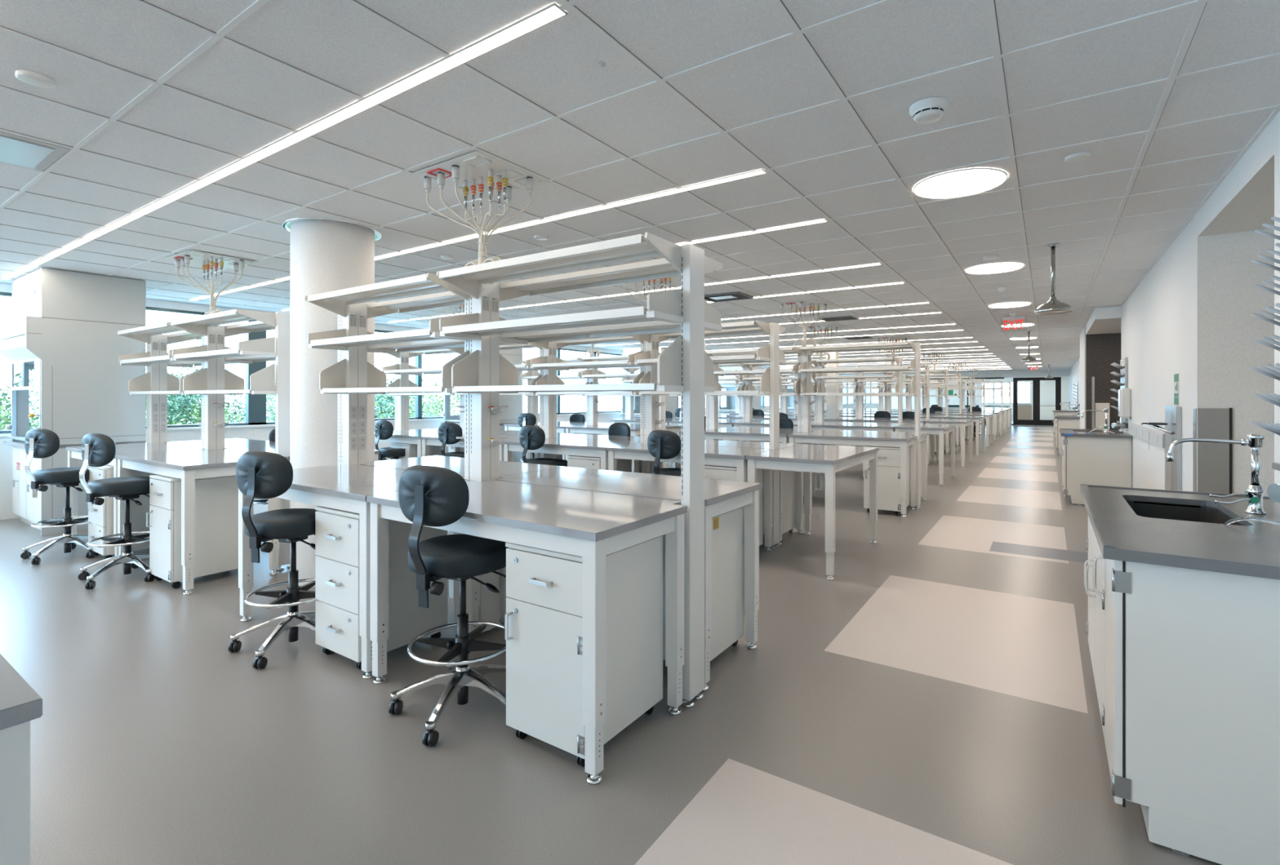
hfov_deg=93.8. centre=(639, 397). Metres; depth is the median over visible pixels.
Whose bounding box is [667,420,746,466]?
lab table
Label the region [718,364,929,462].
shelving
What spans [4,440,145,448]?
countertop
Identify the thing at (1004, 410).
lab table
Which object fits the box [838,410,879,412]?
lab table
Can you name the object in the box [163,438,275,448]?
lab table
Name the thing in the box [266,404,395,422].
tree
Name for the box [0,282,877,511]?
wall
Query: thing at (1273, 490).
unit
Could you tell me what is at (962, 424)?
lab table
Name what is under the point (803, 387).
shelving
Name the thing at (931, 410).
stool
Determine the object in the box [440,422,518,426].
countertop
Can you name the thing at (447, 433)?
stool
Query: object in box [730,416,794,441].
lab table
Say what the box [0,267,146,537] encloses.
fume hood
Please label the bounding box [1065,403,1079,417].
faucet
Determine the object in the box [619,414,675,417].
countertop
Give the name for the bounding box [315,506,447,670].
pedestal
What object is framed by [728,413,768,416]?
lab table
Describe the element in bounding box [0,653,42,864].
lab table
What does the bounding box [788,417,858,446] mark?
lab table
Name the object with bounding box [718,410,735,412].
countertop
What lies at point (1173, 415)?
shower panel
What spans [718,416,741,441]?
lab table
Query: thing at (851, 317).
ceiling vent
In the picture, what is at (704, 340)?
column
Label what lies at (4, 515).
baseboard
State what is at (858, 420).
lab table
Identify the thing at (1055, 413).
base cabinet
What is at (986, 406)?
storage cabinet
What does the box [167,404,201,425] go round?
tree
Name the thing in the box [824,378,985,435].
shelving
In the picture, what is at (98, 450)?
stool
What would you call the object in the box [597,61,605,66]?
plug
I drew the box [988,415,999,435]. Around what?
pedestal
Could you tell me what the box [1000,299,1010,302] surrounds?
cover plate
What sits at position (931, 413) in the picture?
lab table
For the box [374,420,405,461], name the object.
stool
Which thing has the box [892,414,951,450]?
lab table
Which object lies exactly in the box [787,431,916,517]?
lab table
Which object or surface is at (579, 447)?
lab table
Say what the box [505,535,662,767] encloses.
pedestal
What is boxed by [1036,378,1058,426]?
door
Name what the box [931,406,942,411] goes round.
stool
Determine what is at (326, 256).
column
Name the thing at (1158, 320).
wall
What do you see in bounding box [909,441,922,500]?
pedestal
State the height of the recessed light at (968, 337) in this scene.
0.006 m
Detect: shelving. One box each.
[115,308,289,570]
[304,232,722,707]
[382,320,785,548]
[520,355,669,468]
[621,356,903,425]
[705,341,921,509]
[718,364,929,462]
[734,369,947,416]
[787,373,961,413]
[811,376,972,412]
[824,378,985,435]
[929,380,1002,408]
[936,382,1010,428]
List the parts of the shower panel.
pull lever, panel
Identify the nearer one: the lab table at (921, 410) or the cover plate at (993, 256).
the cover plate at (993, 256)
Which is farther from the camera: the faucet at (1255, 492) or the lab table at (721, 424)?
the lab table at (721, 424)
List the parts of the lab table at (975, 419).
leg, leg, leg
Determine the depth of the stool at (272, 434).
6.78 m
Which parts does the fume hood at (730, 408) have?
cabinet door, sash frame, panel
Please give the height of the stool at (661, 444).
1.167 m
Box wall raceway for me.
[1128,423,1164,448]
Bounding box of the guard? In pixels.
[1192,408,1232,493]
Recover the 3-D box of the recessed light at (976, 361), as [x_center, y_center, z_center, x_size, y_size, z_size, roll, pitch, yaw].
[9.911,-1.370,24.671,8.554,0.006,0.068,0,0,34]
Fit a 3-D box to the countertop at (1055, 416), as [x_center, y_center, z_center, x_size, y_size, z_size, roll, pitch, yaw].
[11.105,0.622,15.364,0.761,0.264,1.300,0,0,34]
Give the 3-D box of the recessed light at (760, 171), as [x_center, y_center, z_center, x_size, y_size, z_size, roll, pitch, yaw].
[-2.783,-1.370,6.028,8.554,0.006,0.068,0,0,34]
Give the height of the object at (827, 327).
0.671 m
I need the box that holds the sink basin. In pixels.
[1125,500,1242,525]
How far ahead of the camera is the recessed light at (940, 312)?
10.12 m
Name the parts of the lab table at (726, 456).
leg, leg, leg, leg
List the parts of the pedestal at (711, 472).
drawer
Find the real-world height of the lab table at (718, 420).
0.960 m
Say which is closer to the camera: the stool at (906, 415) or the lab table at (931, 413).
the stool at (906, 415)
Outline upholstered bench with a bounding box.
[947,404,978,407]
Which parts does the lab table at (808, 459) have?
leg, leg, leg, leg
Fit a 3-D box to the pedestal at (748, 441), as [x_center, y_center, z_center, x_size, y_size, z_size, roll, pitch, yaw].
[1.854,1.044,8.586,0.444,0.843,0.600,0,0,34]
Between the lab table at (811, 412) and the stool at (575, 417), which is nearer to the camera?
the stool at (575, 417)
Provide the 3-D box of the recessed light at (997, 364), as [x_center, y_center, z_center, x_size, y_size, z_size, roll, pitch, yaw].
[11.626,-1.370,27.191,8.554,0.006,0.068,0,0,34]
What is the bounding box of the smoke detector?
[909,96,947,124]
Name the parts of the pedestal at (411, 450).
drawer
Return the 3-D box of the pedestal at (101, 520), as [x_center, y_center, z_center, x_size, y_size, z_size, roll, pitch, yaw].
[-4.774,1.044,5.640,0.444,0.843,0.600,0,0,34]
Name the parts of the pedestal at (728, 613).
drawer, door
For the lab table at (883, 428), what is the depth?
10.72 m
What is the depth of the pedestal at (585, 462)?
6.29 m
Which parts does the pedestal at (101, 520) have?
drawer, drawer, drawer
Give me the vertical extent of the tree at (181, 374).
12.417 m
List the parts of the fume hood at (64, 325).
cabinet door, sash frame, cabinet door, valve knob, panel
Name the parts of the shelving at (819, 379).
shelf, shelf, shelf, shelf, shelf, shelf, shelf, shelf, shelf, shelf, shelf, shelf, shelf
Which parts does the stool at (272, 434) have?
backrest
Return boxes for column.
[289,220,374,586]
[704,339,705,416]
[826,351,838,417]
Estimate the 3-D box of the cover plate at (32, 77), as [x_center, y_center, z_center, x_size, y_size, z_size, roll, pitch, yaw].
[-2.596,-1.365,2.572,0.124,0.017,0.124,0,0,34]
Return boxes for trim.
[281,217,382,240]
[1013,377,1061,426]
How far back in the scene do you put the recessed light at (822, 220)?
4.96 m
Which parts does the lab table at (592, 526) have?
leg, leg, leg, leg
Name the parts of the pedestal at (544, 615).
handle, handle, drawer, door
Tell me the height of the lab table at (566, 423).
0.960 m
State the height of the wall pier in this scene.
2.837 m
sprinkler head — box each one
[997,287,1006,292]
[1008,312,1016,316]
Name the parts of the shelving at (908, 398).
shelf, shelf, shelf, shelf, shelf, shelf, shelf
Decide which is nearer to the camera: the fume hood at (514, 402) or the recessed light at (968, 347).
the fume hood at (514, 402)
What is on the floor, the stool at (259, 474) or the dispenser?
the stool at (259, 474)
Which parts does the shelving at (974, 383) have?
shelf, shelf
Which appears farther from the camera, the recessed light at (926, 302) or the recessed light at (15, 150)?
the recessed light at (926, 302)
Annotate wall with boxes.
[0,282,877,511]
[840,369,1070,425]
[876,376,1069,419]
[1069,111,1279,497]
[1085,333,1120,430]
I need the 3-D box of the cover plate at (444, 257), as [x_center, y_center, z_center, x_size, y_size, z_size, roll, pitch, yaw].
[-1.884,-1.365,5.854,0.124,0.017,0.124,0,0,34]
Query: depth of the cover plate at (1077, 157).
3.39 m
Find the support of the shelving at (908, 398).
on the floor
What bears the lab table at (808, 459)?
on the floor
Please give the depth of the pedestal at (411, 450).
8.00 m
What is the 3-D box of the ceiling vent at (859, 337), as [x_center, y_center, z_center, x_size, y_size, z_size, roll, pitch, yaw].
[5.044,-1.368,13.805,0.600,0.010,0.540,0,0,34]
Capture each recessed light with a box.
[0,2,567,279]
[188,168,766,300]
[281,218,827,311]
[388,262,881,323]
[599,324,955,346]
[623,329,964,349]
[705,337,973,351]
[707,281,904,302]
[720,302,929,319]
[779,311,941,324]
[784,360,985,367]
[788,358,999,365]
[791,346,977,355]
[795,349,987,357]
[844,353,991,359]
[906,355,987,359]
[912,167,1007,198]
[920,341,977,344]
[935,364,1005,366]
[964,262,1023,274]
[988,302,1031,307]
[1001,323,1034,327]
[1009,337,1036,339]
[1015,346,1038,348]
[1019,353,1039,355]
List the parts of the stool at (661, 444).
backrest, seat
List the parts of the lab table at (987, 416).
leg, leg, leg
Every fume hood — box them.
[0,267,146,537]
[439,348,522,462]
[618,347,677,434]
[718,365,761,428]
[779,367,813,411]
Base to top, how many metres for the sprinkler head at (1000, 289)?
0.053 m
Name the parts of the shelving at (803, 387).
shelf, shelf, shelf, shelf, shelf, shelf, shelf, shelf, shelf, shelf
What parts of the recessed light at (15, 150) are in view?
plate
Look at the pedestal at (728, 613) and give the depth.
3.33 m
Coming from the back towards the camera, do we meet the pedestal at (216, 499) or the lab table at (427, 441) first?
the lab table at (427, 441)
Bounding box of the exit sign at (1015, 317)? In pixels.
[1002,315,1025,332]
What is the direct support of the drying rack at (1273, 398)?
attached to the wall at (1158, 320)
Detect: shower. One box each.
[1020,330,1037,362]
[1033,244,1073,315]
[1044,364,1053,378]
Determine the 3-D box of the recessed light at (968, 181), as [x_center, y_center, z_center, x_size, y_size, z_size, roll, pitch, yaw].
[2.047,-1.369,3.845,0.536,0.008,0.536,0,0,34]
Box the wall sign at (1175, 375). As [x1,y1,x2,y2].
[1173,373,1178,404]
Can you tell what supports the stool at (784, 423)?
on the floor
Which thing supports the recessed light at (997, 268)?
in the ceiling
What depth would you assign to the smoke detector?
2.77 m
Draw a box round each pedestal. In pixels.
[88,464,158,559]
[146,475,238,588]
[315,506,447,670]
[389,442,441,459]
[448,531,453,599]
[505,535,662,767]
[567,455,631,472]
[662,506,745,661]
[704,465,763,546]
[748,440,789,443]
[763,470,795,534]
[863,445,909,515]
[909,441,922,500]
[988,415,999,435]
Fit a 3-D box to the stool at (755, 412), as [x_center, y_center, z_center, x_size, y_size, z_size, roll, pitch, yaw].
[3.172,0.902,16.541,0.629,1.127,0.609,0,0,10]
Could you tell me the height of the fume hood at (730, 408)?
2.833 m
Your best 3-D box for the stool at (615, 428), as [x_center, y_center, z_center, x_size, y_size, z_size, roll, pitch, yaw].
[-0.396,0.902,7.912,0.629,1.127,0.609,0,0,25]
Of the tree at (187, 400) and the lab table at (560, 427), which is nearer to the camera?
the lab table at (560, 427)
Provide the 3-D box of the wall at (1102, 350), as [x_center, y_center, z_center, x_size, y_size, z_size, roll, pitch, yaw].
[9.284,0.048,9.194,3.800,2.837,2.750,0,0,34]
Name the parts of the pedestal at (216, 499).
handle, handle, drawer, door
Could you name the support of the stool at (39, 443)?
on the floor
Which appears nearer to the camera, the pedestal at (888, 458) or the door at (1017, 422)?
the pedestal at (888, 458)
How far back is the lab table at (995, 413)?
20.28 m
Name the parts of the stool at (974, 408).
backrest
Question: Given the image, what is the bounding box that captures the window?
[0,292,871,433]
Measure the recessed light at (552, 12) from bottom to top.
0.006 m
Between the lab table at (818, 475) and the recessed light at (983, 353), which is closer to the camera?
the lab table at (818, 475)
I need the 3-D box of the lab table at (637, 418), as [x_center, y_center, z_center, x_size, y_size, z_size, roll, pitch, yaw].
[0.632,0.986,14.175,1.502,0.960,0.773,0,0,34]
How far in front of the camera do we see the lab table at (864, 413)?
19.23 m
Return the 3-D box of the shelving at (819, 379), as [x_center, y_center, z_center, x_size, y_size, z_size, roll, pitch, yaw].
[2.225,0.371,12.611,6.137,2.190,0.734,0,0,34]
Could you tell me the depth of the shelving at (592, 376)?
10.97 m
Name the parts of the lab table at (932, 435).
leg, leg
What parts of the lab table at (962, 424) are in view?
leg, leg, leg, leg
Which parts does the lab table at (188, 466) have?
leg, leg, leg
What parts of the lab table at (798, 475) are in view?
leg, leg, leg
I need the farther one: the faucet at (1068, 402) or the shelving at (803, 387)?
the faucet at (1068, 402)
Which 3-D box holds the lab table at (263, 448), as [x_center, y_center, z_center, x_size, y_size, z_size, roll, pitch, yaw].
[-3.318,0.986,5.802,1.502,0.960,0.773,0,0,34]
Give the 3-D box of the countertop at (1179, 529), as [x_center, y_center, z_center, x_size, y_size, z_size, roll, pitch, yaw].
[2.323,0.622,2.465,0.761,0.264,1.690,0,0,34]
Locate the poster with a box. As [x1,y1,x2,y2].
[947,390,953,395]
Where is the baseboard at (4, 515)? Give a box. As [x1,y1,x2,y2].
[0,453,527,519]
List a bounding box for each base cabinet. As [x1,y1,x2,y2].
[1052,412,1077,435]
[1054,418,1079,455]
[1059,436,1132,505]
[1084,515,1279,864]
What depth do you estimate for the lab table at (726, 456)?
5.73 m
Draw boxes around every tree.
[0,369,39,430]
[0,392,39,430]
[29,409,232,427]
[146,366,245,424]
[146,395,269,425]
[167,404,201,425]
[244,394,275,421]
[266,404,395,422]
[268,393,441,422]
[374,374,460,417]
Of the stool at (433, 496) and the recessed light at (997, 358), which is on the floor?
the stool at (433, 496)
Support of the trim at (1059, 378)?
attached to the wall at (1054, 373)
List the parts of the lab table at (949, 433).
leg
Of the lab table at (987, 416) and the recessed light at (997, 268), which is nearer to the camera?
the recessed light at (997, 268)
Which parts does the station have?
post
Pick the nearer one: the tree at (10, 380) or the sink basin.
the sink basin
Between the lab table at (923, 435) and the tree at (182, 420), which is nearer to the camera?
the lab table at (923, 435)
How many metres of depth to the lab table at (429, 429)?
9.37 m
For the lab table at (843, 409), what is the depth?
25.38 m
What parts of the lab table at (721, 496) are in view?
leg, leg, leg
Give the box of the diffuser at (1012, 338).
[1009,337,1035,339]
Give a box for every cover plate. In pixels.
[14,69,55,88]
[440,255,453,259]
[533,235,548,239]
[983,254,998,259]
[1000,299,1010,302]
[1064,151,1091,162]
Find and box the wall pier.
[1080,306,1121,429]
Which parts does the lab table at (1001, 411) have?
leg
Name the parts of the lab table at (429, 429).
leg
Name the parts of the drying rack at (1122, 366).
panel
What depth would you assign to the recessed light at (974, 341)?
15.11 m
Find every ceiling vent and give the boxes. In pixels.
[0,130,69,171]
[704,291,753,302]
[818,315,859,321]
[843,336,875,339]
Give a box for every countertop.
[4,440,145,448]
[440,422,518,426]
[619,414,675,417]
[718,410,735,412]
[1052,410,1078,412]
[1054,415,1079,418]
[1059,428,1133,438]
[1080,484,1279,580]
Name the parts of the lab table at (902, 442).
leg, leg, leg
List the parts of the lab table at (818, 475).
leg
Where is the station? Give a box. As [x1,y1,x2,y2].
[1091,377,1109,429]
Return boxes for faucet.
[1059,401,1070,410]
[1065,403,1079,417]
[1081,408,1109,432]
[1166,434,1266,515]
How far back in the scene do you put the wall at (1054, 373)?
31.11 m
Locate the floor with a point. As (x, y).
(933, 700)
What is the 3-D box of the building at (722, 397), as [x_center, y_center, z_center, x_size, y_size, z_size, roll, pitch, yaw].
[7.695,0.966,103.642,12.060,17.000,60.000,0,0,34]
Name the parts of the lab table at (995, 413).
leg, leg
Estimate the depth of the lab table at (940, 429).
10.13 m
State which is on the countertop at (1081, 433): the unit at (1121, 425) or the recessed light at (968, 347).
the unit at (1121, 425)
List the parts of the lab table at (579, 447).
leg, leg, leg, leg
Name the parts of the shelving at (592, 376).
shelf, shelf, shelf, shelf, shelf, shelf, shelf, shelf, shelf, shelf, shelf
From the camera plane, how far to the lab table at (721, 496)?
3.48 m
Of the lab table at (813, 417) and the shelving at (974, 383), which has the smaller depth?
the lab table at (813, 417)
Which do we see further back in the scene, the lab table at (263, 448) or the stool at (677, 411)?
the stool at (677, 411)
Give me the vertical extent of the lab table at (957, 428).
0.960 m
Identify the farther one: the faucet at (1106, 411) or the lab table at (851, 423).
the lab table at (851, 423)
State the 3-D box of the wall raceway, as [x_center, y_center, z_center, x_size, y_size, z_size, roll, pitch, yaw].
[5.584,0.401,6.620,0.050,0.130,2.770,0,0,34]
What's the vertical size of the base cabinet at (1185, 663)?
0.930 m
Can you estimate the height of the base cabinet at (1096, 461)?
0.930 m
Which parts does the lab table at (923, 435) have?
leg, leg, leg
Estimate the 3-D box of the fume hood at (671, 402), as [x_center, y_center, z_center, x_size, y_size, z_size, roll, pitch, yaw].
[0.227,0.050,17.070,1.352,2.833,0.995,0,0,34]
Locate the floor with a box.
[0,419,1221,864]
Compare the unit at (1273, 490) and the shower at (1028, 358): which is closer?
the unit at (1273, 490)
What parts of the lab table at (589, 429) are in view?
leg, leg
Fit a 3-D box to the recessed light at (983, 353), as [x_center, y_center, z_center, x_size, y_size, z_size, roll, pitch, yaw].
[7.509,-1.370,21.144,8.554,0.006,0.068,0,0,34]
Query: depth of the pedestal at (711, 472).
5.42 m
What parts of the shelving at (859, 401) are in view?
shelf, shelf, shelf, shelf, shelf, shelf, shelf, shelf, shelf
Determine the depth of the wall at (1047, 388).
39.47 m
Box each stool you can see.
[20,428,95,564]
[77,433,155,589]
[227,451,334,669]
[253,428,275,504]
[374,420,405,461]
[388,465,507,746]
[437,422,464,457]
[517,413,536,462]
[519,425,567,466]
[560,413,585,434]
[608,422,630,436]
[647,430,680,476]
[665,411,672,417]
[675,408,680,418]
[752,409,764,415]
[779,413,787,417]
[779,417,793,428]
[874,411,890,417]
[902,411,914,418]
[922,407,934,413]
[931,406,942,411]
[968,406,981,437]
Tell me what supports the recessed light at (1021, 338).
in the ceiling
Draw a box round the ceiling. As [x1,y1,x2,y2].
[0,0,1279,373]
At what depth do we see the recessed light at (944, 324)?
12.55 m
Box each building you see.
[459,347,680,414]
[720,388,768,407]
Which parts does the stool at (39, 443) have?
backrest, leg, leg, seat, lever, leg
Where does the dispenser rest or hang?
attached to the wall at (1158, 320)
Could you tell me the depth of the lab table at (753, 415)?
15.71 m
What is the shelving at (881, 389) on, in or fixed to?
on the floor
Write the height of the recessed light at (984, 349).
0.006 m
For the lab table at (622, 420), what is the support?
on the floor
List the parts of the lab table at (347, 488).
leg, leg, leg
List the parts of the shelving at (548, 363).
shelf, shelf, shelf, shelf, shelf, shelf, shelf, shelf, shelf, shelf, shelf, shelf, shelf, shelf, shelf, shelf, shelf, shelf, shelf, shelf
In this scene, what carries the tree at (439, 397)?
on the ground
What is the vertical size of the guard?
1.140 m
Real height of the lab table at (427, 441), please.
0.960 m
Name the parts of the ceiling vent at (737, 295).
damper plate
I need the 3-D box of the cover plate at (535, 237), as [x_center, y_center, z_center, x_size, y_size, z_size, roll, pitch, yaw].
[-0.843,-1.365,5.117,0.124,0.017,0.124,0,0,34]
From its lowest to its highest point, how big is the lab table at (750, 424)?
0.960 m
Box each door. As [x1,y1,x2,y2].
[1014,378,1035,425]
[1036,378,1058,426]
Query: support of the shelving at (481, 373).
on the floor
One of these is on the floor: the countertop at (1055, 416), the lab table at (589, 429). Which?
the lab table at (589, 429)
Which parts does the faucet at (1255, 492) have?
spout, lever handle, lever handle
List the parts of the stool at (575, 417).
backrest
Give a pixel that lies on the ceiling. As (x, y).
(149, 100)
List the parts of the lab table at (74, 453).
leg, leg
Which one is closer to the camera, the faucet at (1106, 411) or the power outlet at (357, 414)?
the power outlet at (357, 414)
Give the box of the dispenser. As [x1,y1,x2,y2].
[1118,387,1131,417]
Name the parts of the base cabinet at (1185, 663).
clear handle, clear handle, door, drawer, clear handle, door, door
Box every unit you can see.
[1071,400,1078,411]
[1111,417,1128,433]
[1266,483,1279,502]
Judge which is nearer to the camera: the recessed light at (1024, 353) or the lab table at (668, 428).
the lab table at (668, 428)
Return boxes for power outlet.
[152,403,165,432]
[350,406,365,450]
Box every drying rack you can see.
[1072,382,1077,408]
[1110,357,1127,423]
[1250,210,1279,471]
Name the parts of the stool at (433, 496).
leg, backrest, leg, leg, seat, lever, lever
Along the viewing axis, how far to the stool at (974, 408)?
21.63 m
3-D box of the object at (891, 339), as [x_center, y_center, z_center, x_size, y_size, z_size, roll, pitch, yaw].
[5.847,-1.033,13.829,0.590,0.671,0.590,0,0,34]
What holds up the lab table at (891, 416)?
on the floor
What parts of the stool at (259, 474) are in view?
leg, backrest, leg, seat, leg, lever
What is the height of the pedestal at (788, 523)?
0.843 m
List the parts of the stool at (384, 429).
backrest, seat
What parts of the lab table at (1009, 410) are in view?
leg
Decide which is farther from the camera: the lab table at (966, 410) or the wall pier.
the lab table at (966, 410)
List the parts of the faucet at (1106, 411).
spout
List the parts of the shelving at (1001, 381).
shelf, shelf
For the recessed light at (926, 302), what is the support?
in the ceiling
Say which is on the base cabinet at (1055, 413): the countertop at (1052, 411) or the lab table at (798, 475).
the countertop at (1052, 411)
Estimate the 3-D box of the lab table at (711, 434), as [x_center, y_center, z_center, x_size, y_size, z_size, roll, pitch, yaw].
[1.587,0.986,8.879,1.502,0.960,0.773,0,0,34]
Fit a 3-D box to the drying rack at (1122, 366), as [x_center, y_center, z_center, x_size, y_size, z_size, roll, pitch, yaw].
[6.855,-0.089,8.580,0.148,0.930,0.660,0,0,34]
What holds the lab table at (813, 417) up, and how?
on the floor
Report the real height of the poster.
0.800 m
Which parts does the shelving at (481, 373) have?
shelf, shelf, shelf, shelf, shelf, shelf, shelf, shelf, shelf, shelf, shelf, shelf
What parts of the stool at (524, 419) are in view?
backrest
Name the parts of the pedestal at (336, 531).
handle, handle, handle, drawer, drawer, drawer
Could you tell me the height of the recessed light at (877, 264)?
0.006 m
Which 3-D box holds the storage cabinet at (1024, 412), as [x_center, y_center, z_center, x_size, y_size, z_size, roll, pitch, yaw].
[22.359,0.926,34.971,0.920,1.080,0.520,0,0,34]
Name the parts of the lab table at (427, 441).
leg, leg, leg, leg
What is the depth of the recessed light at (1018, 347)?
16.34 m
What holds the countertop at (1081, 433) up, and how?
on the base cabinet at (1096, 461)
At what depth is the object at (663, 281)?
6.59 m
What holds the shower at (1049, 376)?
attached to the ceiling
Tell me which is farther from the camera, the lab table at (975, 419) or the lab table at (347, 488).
the lab table at (975, 419)
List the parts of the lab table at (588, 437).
leg, leg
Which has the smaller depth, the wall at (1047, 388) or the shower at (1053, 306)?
the shower at (1053, 306)
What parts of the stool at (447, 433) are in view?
backrest, seat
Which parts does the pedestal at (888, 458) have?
drawer, door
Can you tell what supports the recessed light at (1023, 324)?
in the ceiling
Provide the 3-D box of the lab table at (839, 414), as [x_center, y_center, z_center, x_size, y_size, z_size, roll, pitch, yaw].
[6.559,0.986,17.514,1.502,0.960,0.773,0,0,34]
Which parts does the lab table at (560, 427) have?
leg, leg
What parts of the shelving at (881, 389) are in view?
shelf, shelf, shelf, shelf, shelf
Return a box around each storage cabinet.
[985,404,1011,422]
[1017,404,1032,419]
[1040,403,1068,420]
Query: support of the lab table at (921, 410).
on the floor
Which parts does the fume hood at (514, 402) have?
sash frame, cabinet door, panel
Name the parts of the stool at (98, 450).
backrest, leg, leg, seat, lever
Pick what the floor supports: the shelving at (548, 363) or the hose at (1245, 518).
the shelving at (548, 363)
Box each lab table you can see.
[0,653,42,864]
[65,442,204,556]
[115,448,288,595]
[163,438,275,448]
[222,444,379,461]
[235,464,469,679]
[359,455,564,623]
[366,480,687,785]
[374,430,459,457]
[408,428,503,453]
[420,434,540,461]
[494,466,761,691]
[499,431,586,462]
[502,438,641,473]
[503,422,587,460]
[554,434,680,468]
[556,422,613,433]
[564,425,639,472]
[598,423,680,467]
[606,443,773,551]
[611,418,680,466]
[637,417,680,419]
[658,440,804,545]
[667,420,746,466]
[704,429,802,444]
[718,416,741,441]
[718,419,758,421]
[718,426,822,490]
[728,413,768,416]
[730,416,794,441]
[733,422,813,441]
[745,444,879,580]
[752,415,793,417]
[752,420,831,445]
[786,413,826,417]
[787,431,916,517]
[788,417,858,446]
[811,412,855,413]
[811,423,901,444]
[811,429,928,500]
[813,417,855,418]
[824,422,910,445]
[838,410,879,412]
[838,414,874,417]
[839,413,892,415]
[843,408,878,410]
[851,418,926,446]
[854,412,897,414]
[863,417,935,462]
[890,415,947,453]
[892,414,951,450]
[894,423,955,486]
[920,409,958,411]
[920,413,960,446]
[921,411,970,440]
[924,418,973,468]
[931,413,964,413]
[945,415,984,456]
[956,409,1003,436]
[959,413,993,448]
[965,408,1007,432]
[965,409,1004,434]
[970,411,999,441]
[980,408,1011,429]
[1006,408,1008,431]
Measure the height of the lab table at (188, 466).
0.960 m
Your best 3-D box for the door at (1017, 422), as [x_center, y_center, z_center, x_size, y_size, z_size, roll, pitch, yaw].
[20.022,0.246,31.120,0.930,2.400,0.116,0,0,34]
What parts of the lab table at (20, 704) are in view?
leg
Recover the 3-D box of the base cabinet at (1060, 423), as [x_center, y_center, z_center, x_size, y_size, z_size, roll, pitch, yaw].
[11.111,1.001,15.381,0.764,0.930,1.234,0,0,34]
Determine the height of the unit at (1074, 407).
0.416 m
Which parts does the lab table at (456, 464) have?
leg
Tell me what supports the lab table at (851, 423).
on the floor
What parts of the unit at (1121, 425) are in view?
swing arm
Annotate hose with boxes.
[1088,428,1115,433]
[1222,516,1279,525]
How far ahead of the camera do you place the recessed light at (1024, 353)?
18.83 m
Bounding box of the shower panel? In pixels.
[1141,405,1182,491]
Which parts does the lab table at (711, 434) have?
leg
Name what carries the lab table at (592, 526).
on the floor
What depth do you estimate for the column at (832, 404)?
15.78 m
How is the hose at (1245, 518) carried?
on the countertop at (1179, 529)
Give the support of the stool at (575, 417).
on the floor
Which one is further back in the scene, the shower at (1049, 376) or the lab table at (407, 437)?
the shower at (1049, 376)
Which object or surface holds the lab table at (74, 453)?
on the floor
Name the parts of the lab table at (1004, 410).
leg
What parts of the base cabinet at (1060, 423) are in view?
door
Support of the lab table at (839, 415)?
on the floor
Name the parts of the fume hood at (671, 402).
sash frame, panel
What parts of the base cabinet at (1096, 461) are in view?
door, door, door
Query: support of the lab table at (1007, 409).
on the floor
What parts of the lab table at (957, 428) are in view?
leg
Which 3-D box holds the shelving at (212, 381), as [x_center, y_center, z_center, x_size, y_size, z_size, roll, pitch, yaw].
[-4.281,0.371,5.979,3.067,2.190,0.734,0,0,34]
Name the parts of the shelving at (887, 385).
shelf, shelf, shelf, shelf, shelf, shelf, shelf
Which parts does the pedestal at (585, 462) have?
drawer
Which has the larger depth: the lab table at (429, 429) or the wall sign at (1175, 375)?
the lab table at (429, 429)
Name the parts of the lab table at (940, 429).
leg, leg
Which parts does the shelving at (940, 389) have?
shelf, shelf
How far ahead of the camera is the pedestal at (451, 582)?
4.18 m
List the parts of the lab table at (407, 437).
leg, leg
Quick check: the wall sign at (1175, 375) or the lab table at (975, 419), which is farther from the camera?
the lab table at (975, 419)
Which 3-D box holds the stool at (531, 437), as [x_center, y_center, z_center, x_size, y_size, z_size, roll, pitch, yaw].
[-1.022,0.882,6.559,0.609,1.167,0.636,0,0,38]
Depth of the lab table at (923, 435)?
8.54 m
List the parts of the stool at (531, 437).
backrest, seat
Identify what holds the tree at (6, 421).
on the ground
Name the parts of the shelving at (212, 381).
shelf, shelf, shelf, shelf, shelf, shelf, shelf, shelf, shelf, shelf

